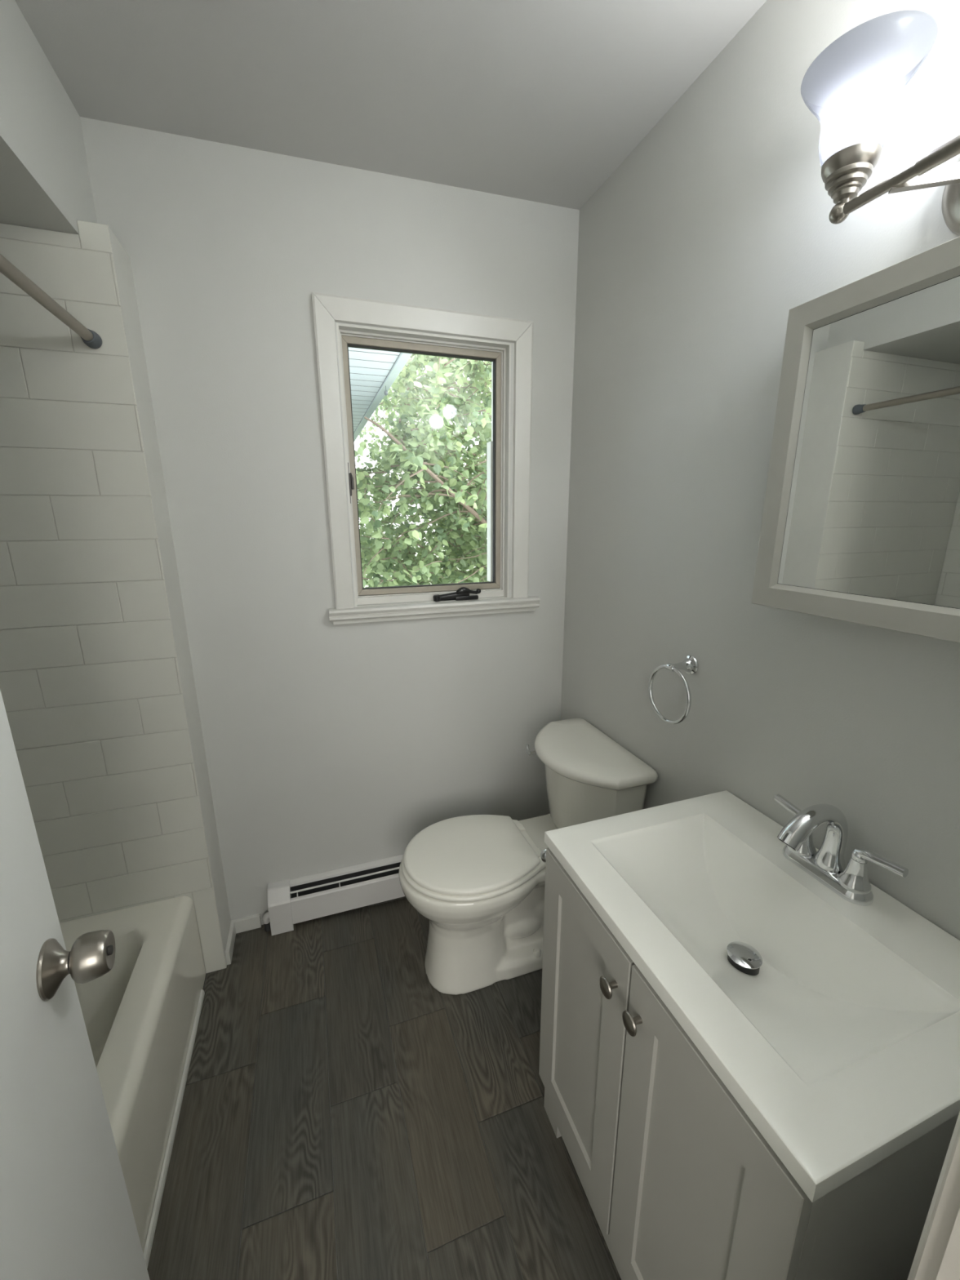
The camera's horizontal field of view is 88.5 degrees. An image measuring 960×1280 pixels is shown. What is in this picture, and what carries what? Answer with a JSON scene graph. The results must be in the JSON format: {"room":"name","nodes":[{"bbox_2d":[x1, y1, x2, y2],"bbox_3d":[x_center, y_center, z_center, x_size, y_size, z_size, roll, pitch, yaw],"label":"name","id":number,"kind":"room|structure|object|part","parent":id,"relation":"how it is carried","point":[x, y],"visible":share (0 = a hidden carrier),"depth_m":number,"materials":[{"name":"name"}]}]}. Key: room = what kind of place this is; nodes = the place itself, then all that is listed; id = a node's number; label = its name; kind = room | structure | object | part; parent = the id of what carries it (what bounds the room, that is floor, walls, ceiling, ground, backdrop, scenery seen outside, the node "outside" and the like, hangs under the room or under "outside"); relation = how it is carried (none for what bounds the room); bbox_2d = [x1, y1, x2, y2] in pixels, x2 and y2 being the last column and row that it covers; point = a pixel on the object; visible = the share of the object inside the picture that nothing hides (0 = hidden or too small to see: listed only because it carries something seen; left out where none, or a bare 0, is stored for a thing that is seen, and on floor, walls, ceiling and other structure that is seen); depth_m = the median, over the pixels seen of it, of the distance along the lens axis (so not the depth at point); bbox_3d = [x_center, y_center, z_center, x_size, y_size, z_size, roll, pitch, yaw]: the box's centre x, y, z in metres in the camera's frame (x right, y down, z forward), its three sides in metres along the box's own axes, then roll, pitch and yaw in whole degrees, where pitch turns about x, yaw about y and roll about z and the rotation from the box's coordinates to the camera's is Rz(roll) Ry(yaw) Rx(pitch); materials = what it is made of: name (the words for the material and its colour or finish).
{"room":"bathroom","nodes":[
{"label":"bathroom","id":0,"kind":"room"},
{"bbox_2d":[0,0,97,234],"bbox_3d":[-1.074,-0.917,0.370,0.779,0.349,1.600,-5,15,-18],"label":"wall","id":1,"kind":"structure","parent":0,"point":[45,182],"depth_m":0.99,"materials":[{"name":"grey paint"}]},
{"bbox_2d":[0,220,231,973],"bbox_3d":[-1.276,0.087,1.332,0.840,2.119,0.158,-5,15,-18],"label":"tiled wall","id":2,"kind":"structure","parent":0,"point":[97,684],"depth_m":1.30,"materials":[{"name":"white tile"}]},
{"bbox_2d":[0,253,102,348],"bbox_3d":[-0.685,-0.549,0.513,0.037,0.038,1.440,-5,15,-18],"label":"shower rod","id":3,"kind":"object","parent":2,"relation":"attached to","point":[91,339],"visible":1,"depth_m":0.95,"materials":[{"name":"silver metal"}]},
{"bbox_2d":[225,922,235,964],"bbox_3d":[-0.867,1.054,1.716,0.013,0.052,0.133,-5,15,-18],"label":"baseboard","id":4,"kind":"structure","parent":2,"relation":"attached to","point":[232,933],"depth_m":1.70,"materials":[{"name":"paint"}]},
{"bbox_2d":[80,116,579,924],"bbox_3d":[-0.706,-0.157,1.637,2.350,2.439,0.140,-5,15,-18],"label":"wall","id":5,"kind":"structure","parent":0,"point":[328,747],"depth_m":1.57,"materials":[{"name":"grey paint"}]},
{"bbox_2d":[230,913,261,933],"bbox_3d":[-0.852,1.034,1.796,0.097,0.052,0.013,-5,15,-18],"label":"baseboard","id":6,"kind":"structure","parent":5,"relation":"attached to","point":[253,922],"depth_m":1.79,"materials":[{"name":"paint"}]},
{"bbox_2d":[262,854,404,935],"bbox_3d":[-0.229,0.930,1.961,1.184,0.169,0.070,-5,15,-18],"label":"baseboard heater","id":7,"kind":"object","parent":5,"relation":"attached to","point":[291,902],"visible":0.55,"depth_m":1.84,"materials":[{"name":"white metal"}]},
{"bbox_3d":[-0.188,0.912,1.997,1.081,0.146,0.022,-5,15,-18],"label":"panel","id":8,"kind":"part","parent":7,"relation":"part of","materials":[{"name":"white metal"}]},
{"bbox_3d":[-0.171,0.941,1.956,1.081,0.110,0.010,-5,15,-18],"label":"panel","id":9,"kind":"part","parent":7,"relation":"part of","materials":[{"name":"white metal"}]},
{"bbox_2d":[311,292,540,625],"bbox_3d":[-0.165,-0.570,1.708,0.762,0.977,0.178,-5,15,-18],"label":"window","id":10,"kind":"structure","parent":5,"relation":"in","point":[390,603],"depth_m":1.65,"materials":[{"name":"paint"}]},
{"bbox_3d":[-0.181,-0.573,1.717,0.535,0.810,0.032,-5,15,-18],"label":"sash","id":11,"kind":"part","parent":10,"relation":"part of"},
{"bbox_3d":[-0.156,-0.125,1.799,0.762,0.039,0.138,-5,15,-18],"label":"sill","id":12,"kind":"part","parent":10,"relation":"part of","materials":[{"name":"paint"}]},
{"bbox_3d":[-0.043,-0.169,1.786,0.094,0.048,0.028,-5,15,-18],"label":"crank handle","id":13,"kind":"part","parent":10,"relation":"part of","materials":[{"name":"black plastic"}]},
{"bbox_3d":[-0.195,-0.579,1.763,0.539,0.860,0.052,-5,15,-18],"label":"frame","id":14,"kind":"part","parent":10,"relation":"part of","materials":[{"name":"paint"}]},
{"bbox_2d":[146,896,621,1279],"bbox_3d":[0.091,1.382,0.612,2.950,0.060,3.240,-5,15,-18],"label":"floor","id":15,"kind":"structure","parent":0,"point":[344,1115],"depth_m":1.21,"materials":[{"name":"brown wood"}]},
{"bbox_2d":[59,896,205,1253],"bbox_3d":[-1.036,1.147,0.807,0.776,0.313,1.439,-5,15,-18],"label":"bathtub","id":16,"kind":"object","parent":15,"relation":"on","point":[139,1016],"visible":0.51,"depth_m":1.26,"materials":[{"name":"white ceramic"}]},
{"bbox_2d":[143,989,204,1268],"bbox_3d":[-0.652,1.265,0.931,0.008,0.019,1.365,-5,15,-18],"label":"trim","id":17,"kind":"structure","parent":16,"relation":"attached to","point":[148,1247],"depth_m":1.18,"materials":[{"name":"paint"}]},
{"bbox_2d":[398,718,657,995],"bbox_3d":[0.109,0.721,1.630,0.751,0.730,0.452,-5,15,-18],"label":"toilet","id":18,"kind":"object","parent":15,"relation":"on","point":[478,881],"visible":0.72,"depth_m":1.54,"materials":[{"name":"white ceramic"}]},
{"bbox_3d":[-0.042,0.670,1.564,0.400,0.021,0.366,-5,15,-18],"label":"lid","id":19,"kind":"part","parent":18,"relation":"part of","materials":[{"name":"white plastic"}]},
{"bbox_3d":[-0.032,0.688,1.572,0.433,0.016,0.374,-5,15,-18],"label":"seat","id":20,"kind":"part","parent":18,"relation":"part of","materials":[{"name":"white plastic"}]},
{"bbox_3d":[0.100,0.881,1.667,0.730,0.402,0.371,-5,15,-18],"label":"bowl","id":21,"kind":"part","parent":18,"relation":"part of","materials":[{"name":"white ceramic"}]},
{"bbox_3d":[0.194,0.382,1.724,0.072,0.040,0.039,-5,15,-18],"label":"flush lever","id":22,"kind":"part","parent":18,"relation":"part of","materials":[{"name":"silver metal"}]},
{"bbox_3d":[0.339,0.526,1.664,0.228,0.290,0.406,-5,15,-18],"label":"tank","id":23,"kind":"part","parent":18,"relation":"part of","materials":[{"name":"white ceramic"}]},
{"bbox_3d":[0.330,0.368,1.622,0.280,0.042,0.452,-5,15,-18],"label":"tank lid","id":24,"kind":"part","parent":18,"relation":"part of","materials":[{"name":"white ceramic"}]},
{"bbox_2d":[538,847,959,1279],"bbox_3d":[0.467,0.866,0.959,0.528,0.770,0.600,-5,15,-18],"label":"vanity cabinet","id":25,"kind":"object","parent":15,"relation":"on","point":[678,1182],"visible":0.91,"depth_m":0.74,"materials":[{"name":"grey paint"}]},
{"bbox_2d":[540,848,546,862],"bbox_3d":[0.215,0.506,1.146,0.154,0.048,0.071,-5,15,-18],"label":"toilet paper holder","id":26,"kind":"object","parent":25,"relation":"attached to","point":[543,855],"visible":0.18,"depth_m":1.14,"materials":[{"name":"silver metal"}]},
{"bbox_3d":[0.201,0.797,1.010,0.016,0.644,0.300,-5,15,-18],"label":"door","id":27,"kind":"part","parent":25,"relation":"part of","materials":[{"name":"grey paint"}]},
{"bbox_3d":[0.219,0.586,0.834,0.026,0.034,0.034,-5,15,-18],"label":"knob","id":28,"kind":"part","parent":25,"relation":"part of","materials":[{"name":"silver metal"}]},
{"bbox_3d":[0.240,0.599,0.773,0.026,0.034,0.034,-5,15,-18],"label":"knob","id":29,"kind":"part","parent":25,"relation":"part of","materials":[{"name":"silver metal"}]},
{"bbox_3d":[0.300,0.866,0.733,0.016,0.644,0.295,-5,15,-18],"label":"door","id":30,"kind":"part","parent":25,"relation":"part of","materials":[{"name":"grey paint"}]},
{"bbox_2d":[544,790,959,1202],"bbox_3d":[0.478,0.513,0.877,0.500,0.102,0.618,-5,15,-18],"label":"countertop","id":31,"kind":"structure","parent":25,"relation":"on","point":[833,1022],"depth_m":0.77,"materials":[{"name":"white ceramic"}]},
{"bbox_2d":[773,794,908,906],"bbox_3d":[0.648,0.368,0.921,0.188,0.156,0.188,6,15,22],"label":"faucet","id":32,"kind":"object","parent":31,"relation":"on","point":[827,865],"visible":1,"depth_m":0.88,"materials":[{"name":"silver metal"}]},
{"bbox_3d":[0.628,0.343,0.988,0.024,0.030,0.081,-5,15,-18],"label":"lever handle","id":33,"kind":"part","parent":32,"relation":"part of","materials":[{"name":"silver metal"}]},
{"bbox_3d":[0.609,0.365,0.900,0.162,0.138,0.051,-5,15,-18],"label":"spout","id":34,"kind":"part","parent":32,"relation":"part of","materials":[{"name":"silver metal"}]},
{"bbox_3d":[0.654,0.435,0.933,0.058,0.020,0.164,-5,15,-18],"label":"plate","id":35,"kind":"part","parent":32,"relation":"part of","materials":[{"name":"silver metal"}]},
{"bbox_3d":[0.680,0.379,0.842,0.024,0.030,0.081,-5,15,-18],"label":"lever handle","id":36,"kind":"part","parent":32,"relation":"part of","materials":[{"name":"silver metal"}]},
{"bbox_2d":[14,0,766,209],"bbox_3d":[0.079,-1.034,0.011,2.950,0.149,3.240,-5,15,-18],"label":"ceiling","id":37,"kind":"structure","parent":0,"point":[542,101],"depth_m":1.10,"materials":[{"name":"grey paint"}]},
{"bbox_2d":[560,0,959,940],"bbox_3d":[0.642,-0.054,1.195,0.100,2.439,1.600,-5,15,-18],"label":"wall","id":38,"kind":"structure","parent":0,"point":[695,254],"depth_m":1.11,"materials":[{"name":"grey paint"}]},
{"bbox_2d":[648,654,698,724],"bbox_3d":[0.526,0.131,1.312,0.075,0.180,0.159,-5,15,-18],"label":"towel ring","id":39,"kind":"object","parent":38,"relation":"attached to","point":[690,664],"visible":1,"depth_m":1.29,"materials":[{"name":"silver metal"}]},
{"bbox_3d":[0.532,0.068,1.298,0.062,0.052,0.052,-5,15,-18],"label":"post","id":40,"kind":"part","parent":39,"relation":"part of","materials":[{"name":"silver metal"}]},
{"bbox_2d":[751,235,959,643],"bbox_3d":[0.664,-0.284,0.752,0.100,0.525,0.429,-5,15,-18],"label":"mirror","id":41,"kind":"object","parent":38,"relation":"attached to","point":[860,522],"visible":1,"depth_m":0.77,"materials":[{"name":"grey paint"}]},
{"bbox_2d":[800,9,959,235],"bbox_3d":[0.626,-0.677,0.609,0.196,0.254,0.464,-5,15,-18],"label":"vanity light","id":42,"kind":"object","parent":38,"relation":"attached to","point":[853,87],"visible":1,"depth_m":0.69,"materials":[{"name":"white glass"}]},
{"bbox_3d":[0.557,-0.773,0.728,0.157,0.124,0.157,-5,15,-18],"label":"lamp shade","id":43,"kind":"part","parent":42,"relation":"part of","materials":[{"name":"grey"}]},
{"bbox_3d":[0.635,-0.637,0.675,0.119,0.023,0.012,5,15,20],"label":"arm","id":44,"kind":"part","parent":42,"relation":"part of","materials":[{"name":"silver metal"}]},
{"bbox_3d":[-0.140,0.234,0.052,2.350,2.439,0.115,-5,15,-18],"label":"wall","id":45,"kind":"structure","parent":0,"visible":0},
{"bbox_2d":[0,689,150,1279],"bbox_3d":[-0.457,0.364,0.366,0.179,2.016,0.622,-7,15,-25],"label":"door","id":46,"kind":"structure","parent":45,"relation":"in","point":[66,1213],"depth_m":0.59,"materials":[{"name":"white paint"}]},
{"bbox_3d":[-0.503,0.409,0.639,0.039,0.058,0.058,-7,15,-25],"label":"knob","id":47,"kind":"part","parent":46,"relation":"part of","materials":[{"name":"silver metal"}]},
{"bbox_2d":[906,1111,959,1279],"bbox_3d":[0.313,0.349,0.315,0.057,2.085,0.017,-5,15,-18],"label":"trim","id":48,"kind":"structure","parent":45,"relation":"attached to","point":[944,1206],"depth_m":0.31,"materials":[{"name":"beige paint"}]},
{"bbox_2d":[935,1208,959,1279],"bbox_3d":[0.009,0.409,0.149,0.657,2.053,0.115,-5,15,-18],"label":"trim","id":49,"kind":"structure","parent":45,"relation":"attached to","point":[949,1268],"depth_m":0.30,"materials":[{"name":"beige paint"}]},
{"label":"outside","id":50,"kind":"structure","parent":0,"visible":0},
{"bbox_2d":[364,545,475,586],"bbox_3d":[-3.089,-2.483,17.850,32.000,0.150,31.500,-5,15,-18],"label":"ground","id":51,"kind":"structure","parent":50,"point":[444,545],"depth_m":18.43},
{"bbox_2d":[348,346,412,441],"bbox_3d":[-1.984,-1.345,5.172,1.770,3.750,7.300,-5,15,-18],"label":"soffit","id":52,"kind":"object","parent":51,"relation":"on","point":[373,372],"visible":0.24,"depth_m":3.57,"materials":[{"name":"grey"}]},
{"bbox_2d":[354,353,491,587],"bbox_3d":[-0.174,-1.994,6.443,4.085,6.062,5.882,-4,14,-14],"label":"leafy tree","id":53,"kind":"object","parent":51,"relation":"on","point":[428,451],"visible":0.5,"depth_m":4.25,"materials":[{"name":"green plant"}]}
]}

